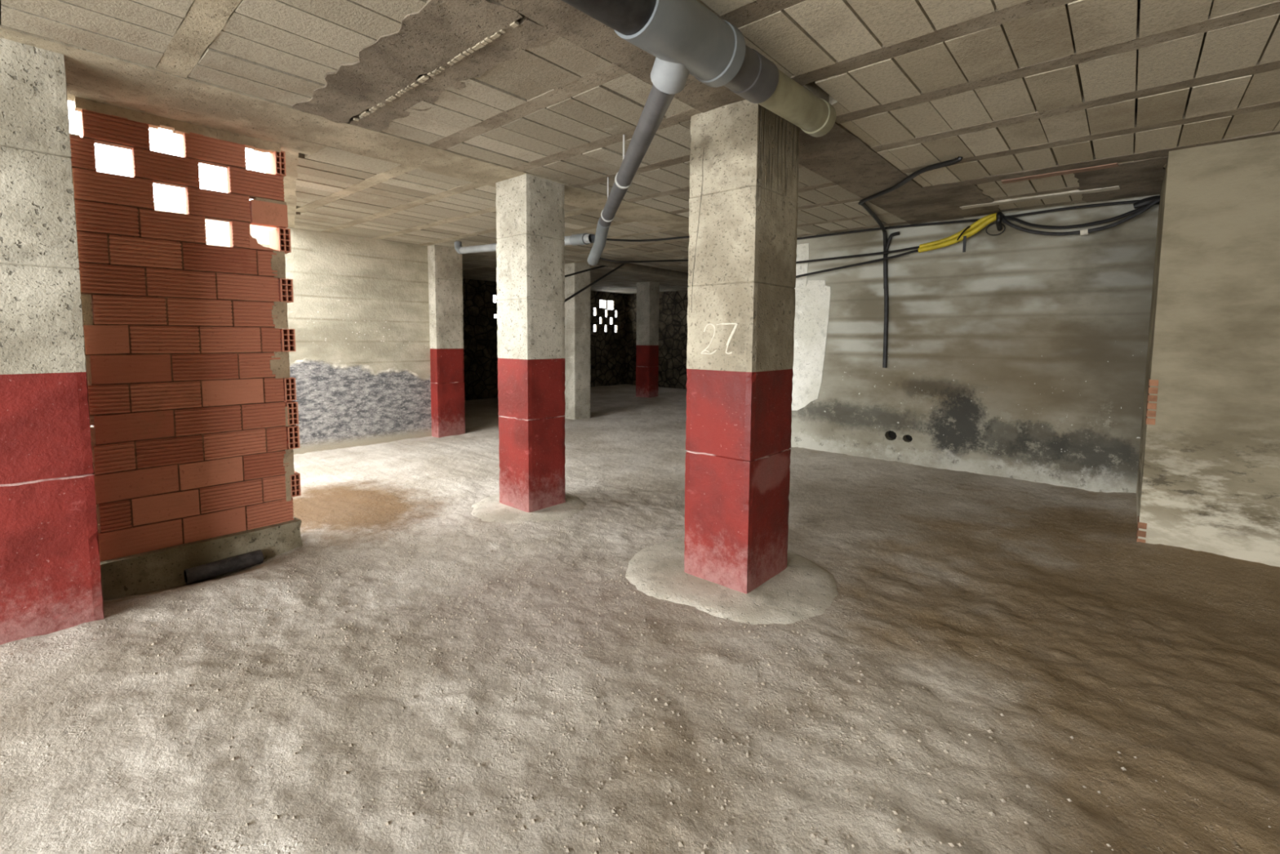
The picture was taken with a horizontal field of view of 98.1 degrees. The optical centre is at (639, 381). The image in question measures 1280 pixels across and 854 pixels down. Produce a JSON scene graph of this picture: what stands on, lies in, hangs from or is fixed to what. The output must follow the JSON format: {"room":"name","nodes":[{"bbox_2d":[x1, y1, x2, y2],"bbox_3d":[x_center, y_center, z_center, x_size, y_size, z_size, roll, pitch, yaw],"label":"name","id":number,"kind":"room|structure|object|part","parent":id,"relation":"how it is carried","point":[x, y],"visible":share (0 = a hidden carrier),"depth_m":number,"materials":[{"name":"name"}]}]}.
{"room":"parking garage","nodes":[
{"label":"parking garage","id":0,"kind":"room"},
{"bbox_2d":[70,96,302,599],"bbox_3d":[-2.654,-0.106,3.245,0.291,2.708,1.098,4,6,41],"label":"brick wall","id":1,"kind":"structure","parent":0,"point":[194,434],"depth_m":3.17,"materials":[{"name":"brick"}]},
{"bbox_2d":[90,201,431,454],"bbox_3d":[-5.291,-0.317,4.885,0.250,2.810,7.985,4,6,41],"label":"wall","id":2,"kind":"structure","parent":0,"point":[358,314],"depth_m":6.77,"materials":[{"name":"beige concrete"}]},
{"bbox_2d":[462,278,626,400],"bbox_3d":[-2.769,-0.920,12.768,0.040,2.810,7.400,4,6,41],"label":"wall","id":3,"kind":"structure","parent":0,"point":[607,348],"depth_m":12.23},
{"bbox_2d":[0,383,1279,853],"bbox_3d":[-1.398,0.968,4.722,15.806,0.194,19.135,4,6,41],"label":"floor","id":4,"kind":"structure","parent":0,"point":[1042,604],"depth_m":2.17,"materials":[{"name":"grey concrete"}]},
{"bbox_2d":[0,37,104,644],"bbox_3d":[-2.810,-0.133,2.471,0.518,2.540,0.461,4,6,41],"label":"concrete pillar","id":5,"kind":"structure","parent":4,"relation":"on","point":[51,572],"depth_m":2.37,"materials":[{"name":"red paint"}]},
{"bbox_2d":[183,549,263,584],"bbox_3d":[-2.460,1.097,3.295,0.086,0.091,0.372,4,6,39],"label":"pipe stub","id":6,"kind":"object","parent":4,"relation":"on","point":[210,570],"visible":1,"depth_m":3.26,"materials":[{"name":"black plastic"}]},
{"bbox_2d":[427,244,465,437],"bbox_3d":[-2.639,-0.511,7.589,0.198,2.590,0.413,4,6,41],"label":"concrete pillar","id":7,"kind":"structure","parent":4,"relation":"on","point":[445,264],"depth_m":7.49,"materials":[{"name":"red paint"}]},
{"bbox_2d":[471,173,586,524],"bbox_3d":[-0.888,-0.244,4.375,1.000,2.590,0.988,4,6,41],"label":"concrete pillar","id":8,"kind":"structure","parent":4,"relation":"on","point":[531,214],"depth_m":4.28,"materials":[{"name":"red paint"}]},
{"bbox_2d":[564,262,591,419],"bbox_3d":[-1.095,-0.634,9.303,0.408,2.590,0.368,4,6,41],"label":"concrete pillar","id":9,"kind":"structure","parent":4,"relation":"on","point":[577,308],"depth_m":9.14,"materials":[{"name":"grey concrete"}]},
{"bbox_2d":[635,281,659,397],"bbox_3d":[0.164,-0.882,12.185,0.385,2.530,0.334,4,6,41],"label":"concrete pillar","id":10,"kind":"structure","parent":4,"relation":"on","point":[647,292],"depth_m":12.05,"materials":[{"name":"red paint"}]},
{"bbox_2d":[147,520,1271,853],"bbox_3d":[-0.263,1.189,2.090,4.205,0.068,2.072,4,6,41],"label":"pebbles","id":11,"kind":"object","parent":4,"relation":"on","point":[533,820],"visible":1,"depth_m":2.03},
{"bbox_2d":[625,99,838,624],"bbox_3d":[0.536,-0.137,3.152,1.261,2.590,1.144,4,6,41],"label":"concrete pillar","id":12,"kind":"structure","parent":4,"relation":"on","point":[733,561],"depth_m":2.96,"materials":[{"name":"red paint"}]},
{"bbox_2d":[0,0,1279,293],"bbox_3d":[-0.046,-1.754,5.314,14.250,0.313,15.300,4,6,41],"label":"ceiling","id":13,"kind":"structure","parent":0,"point":[399,121],"depth_m":2.72,"materials":[{"name":"grey concrete"}]},
{"bbox_2d":[453,233,595,253],"bbox_3d":[-1.366,-1.482,5.950,0.100,0.355,2.848,-4,6,-42],"label":"pipe","id":14,"kind":"object","parent":13,"relation":"attached to","point":[581,238],"visible":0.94,"depth_m":6.18,"materials":[{"name":"grey plastic"}]},
{"bbox_2d":[564,263,624,302],"bbox_3d":[-0.651,-1.343,7.655,0.032,0.750,1.732,3,5,27],"label":"cable","id":15,"kind":"object","parent":13,"relation":"hanging from","point":[622,264],"visible":0.79,"depth_m":7.64,"materials":[{"name":"black rubber"}]},
{"bbox_2d":[587,84,675,265],"bbox_3d":[-0.146,-1.212,3.596,0.136,0.546,3.078,0,5,-10],"label":"pipe","id":16,"kind":"object","parent":13,"relation":"attached to","point":[658,102],"visible":1,"depth_m":2.87,"materials":[{"name":"grey plastic"}]},
{"bbox_3d":[-0.239,-1.414,4.157,0.009,0.234,0.009,2,5,19],"label":"hanger rod","id":17,"kind":"part","parent":16,"relation":"part of","materials":[{"name":"metal"}]},
{"bbox_3d":[-0.096,-1.352,3.284,0.009,0.216,0.009,2,5,19],"label":"hanger rod","id":18,"kind":"part","parent":16,"relation":"part of","materials":[{"name":"metal"}]},
{"bbox_2d":[595,258,688,279],"bbox_3d":[0.432,-1.831,9.354,0.113,0.110,3.603,4,6,39],"label":"pipe","id":19,"kind":"object","parent":13,"relation":"attached to","point":[628,266],"visible":0.57,"depth_m":8.86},
{"bbox_2d":[564,265,608,277],"bbox_3d":[-0.823,-1.512,7.748,0.030,0.336,1.216,3,5,34],"label":"cable","id":20,"kind":"object","parent":19,"relation":"attached to","point":[601,266],"visible":0.63,"depth_m":7.80,"materials":[{"name":"black rubber"}]},
{"bbox_2d":[600,257,688,262],"bbox_3d":[0.193,-1.767,8.146,1.560,0.114,0.159,-1,5,-12],"label":"cable","id":21,"kind":"object","parent":13,"relation":"attached to","point":[601,258],"visible":0.88,"depth_m":8.07,"materials":[{"name":"black rubber"}]},
{"bbox_2d":[606,235,689,241],"bbox_3d":[0.291,-1.649,6.368,1.705,0.069,0.147,1,5,10],"label":"cable","id":22,"kind":"object","parent":13,"relation":"attached to","point":[684,237],"visible":0.45,"depth_m":6.45,"materials":[{"name":"black rubber"}]},
{"bbox_2d":[560,0,835,137],"bbox_3d":[-0.555,-1.115,1.181,0.276,0.319,4.367,4,6,41],"label":"drain pipe","id":23,"kind":"object","parent":13,"relation":"attached to","point":[685,37],"visible":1,"depth_m":1.97,"materials":[{"name":"grey plastic"}]},
{"bbox_2d":[650,57,689,93],"bbox_3d":[0.119,-1.148,2.007,0.136,0.177,0.207,-1,5,-12],"label":"socket","id":24,"kind":"object","parent":23,"relation":"attached to","point":[669,75],"depth_m":1.99,"materials":[{"name":"grey plastic"}]},
{"bbox_2d":[918,214,995,253],"bbox_3d":[3.048,-1.412,5.326,0.693,0.297,0.052,4,6,41],"label":"conduit","id":25,"kind":"object","parent":13,"relation":"attached to","point":[990,220],"visible":0.91,"depth_m":5.30,"materials":[{"name":"yellow plastic"}]},
{"bbox_2d":[795,249,918,278],"bbox_3d":[2.184,-1.232,6.125,1.703,0.277,0.026,4,6,41],"label":"cable","id":26,"kind":"object","parent":25,"relation":"attached to","point":[914,251],"visible":0.79,"depth_m":5.96,"materials":[{"name":"rubber"}]},
{"bbox_2d":[795,246,919,263],"bbox_3d":[2.199,-1.367,6.128,1.700,0.076,0.026,4,6,41],"label":"cable","id":27,"kind":"object","parent":25,"relation":"attached to","point":[913,247],"visible":0.75,"depth_m":5.98,"materials":[{"name":"rubber"}]},
{"bbox_2d":[956,226,970,252],"bbox_3d":[3.092,-1.351,5.318,0.116,0.249,0.140,4,6,41],"label":"strap","id":28,"kind":"object","parent":25,"relation":"attached to","point":[966,228],"visible":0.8,"depth_m":5.26,"materials":[{"name":"black plastic"}]},
{"bbox_2d":[919,213,996,247],"bbox_3d":[3.061,-1.444,5.365,0.658,0.270,0.048,4,6,41],"label":"conduit","id":29,"kind":"object","parent":13,"relation":"attached to","point":[980,221],"visible":0.77,"depth_m":5.33,"materials":[{"name":"yellow plastic"}]},
{"bbox_2d":[626,290,688,389],"bbox_3d":[2.371,-0.917,13.216,7.300,2.810,0.250,4,6,41],"label":"wall","id":30,"kind":"structure","parent":0,"point":[673,305],"depth_m":14.48,"materials":[{"name":"black stone"}]},
{"bbox_2d":[791,194,1159,493],"bbox_3d":[3.062,-0.327,5.799,3.650,2.810,0.270,4,6,41],"label":"wall","id":31,"kind":"structure","parent":0,"point":[1016,354],"depth_m":5.31,"materials":[{"name":"grey concrete"}]},
{"bbox_2d":[791,243,831,410],"bbox_3d":[1.909,-0.610,6.613,0.715,2.010,0.017,4,6,41],"label":"paint patch","id":32,"kind":"object","parent":31,"relation":"attached to","point":[812,299],"depth_m":6.54,"materials":[{"name":"white paint"}]},
{"bbox_2d":[857,156,963,368],"bbox_3d":[2.146,-0.803,4.841,0.524,1.487,2.429,2,5,16],"label":"cable conduit","id":33,"kind":"object","parent":31,"relation":"attached to","point":[886,242],"visible":0.98,"depth_m":5.72,"materials":[{"name":"black plastic"}]},
{"bbox_2d":[796,200,1140,239],"bbox_3d":[2.942,-1.566,5.539,3.571,0.064,0.056,4,6,42],"label":"cable","id":34,"kind":"object","parent":31,"relation":"attached to","point":[1134,201],"visible":0.65,"depth_m":5.34,"materials":[{"name":"black rubber"}]},
{"bbox_2d":[986,211,1005,235],"bbox_3d":[3.297,-1.461,5.170,0.158,0.192,0.240,4,6,41],"label":"hook","id":35,"kind":"object","parent":31,"relation":"attached to","point":[998,215],"visible":0.97,"depth_m":5.09,"materials":[{"name":"black metal"}]},
{"bbox_2d":[1002,207,1143,235],"bbox_3d":[3.771,-1.367,4.732,1.244,0.263,0.110,4,6,41],"label":"cable","id":36,"kind":"object","parent":35,"relation":"hanging from","point":[1082,232],"visible":0.65,"depth_m":4.77,"materials":[{"name":"black rubber"}]},
{"bbox_2d":[1001,198,1159,235],"bbox_3d":[3.749,-1.371,4.712,1.251,0.247,0.030,4,6,41],"label":"cable","id":37,"kind":"object","parent":35,"relation":"hanging from","point":[1153,202],"visible":0.85,"depth_m":4.72,"materials":[{"name":"black plastic"}]},
{"bbox_2d":[1136,162,1167,519],"bbox_3d":[3.916,-0.191,4.164,0.150,2.810,1.370,4,6,41],"label":"wall","id":38,"kind":"structure","parent":0,"point":[1162,189],"depth_m":4.14,"materials":[{"name":"paint"}]},
{"bbox_2d":[1133,195,1159,208],"bbox_3d":[4.089,-1.443,4.479,0.171,0.086,0.072,3,5,28],"label":"cable sleeve","id":39,"kind":"object","parent":38,"relation":"attached to","point":[1144,202],"visible":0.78,"depth_m":4.47,"materials":[{"name":"black rubber"}]},
{"bbox_2d":[1136,133,1279,566],"bbox_3d":[4.621,-0.057,2.532,3.383,2.810,0.184,4,6,41],"label":"wall","id":40,"kind":"structure","parent":0,"point":[1211,480],"depth_m":3.38,"materials":[{"name":"paint"}]}
]}

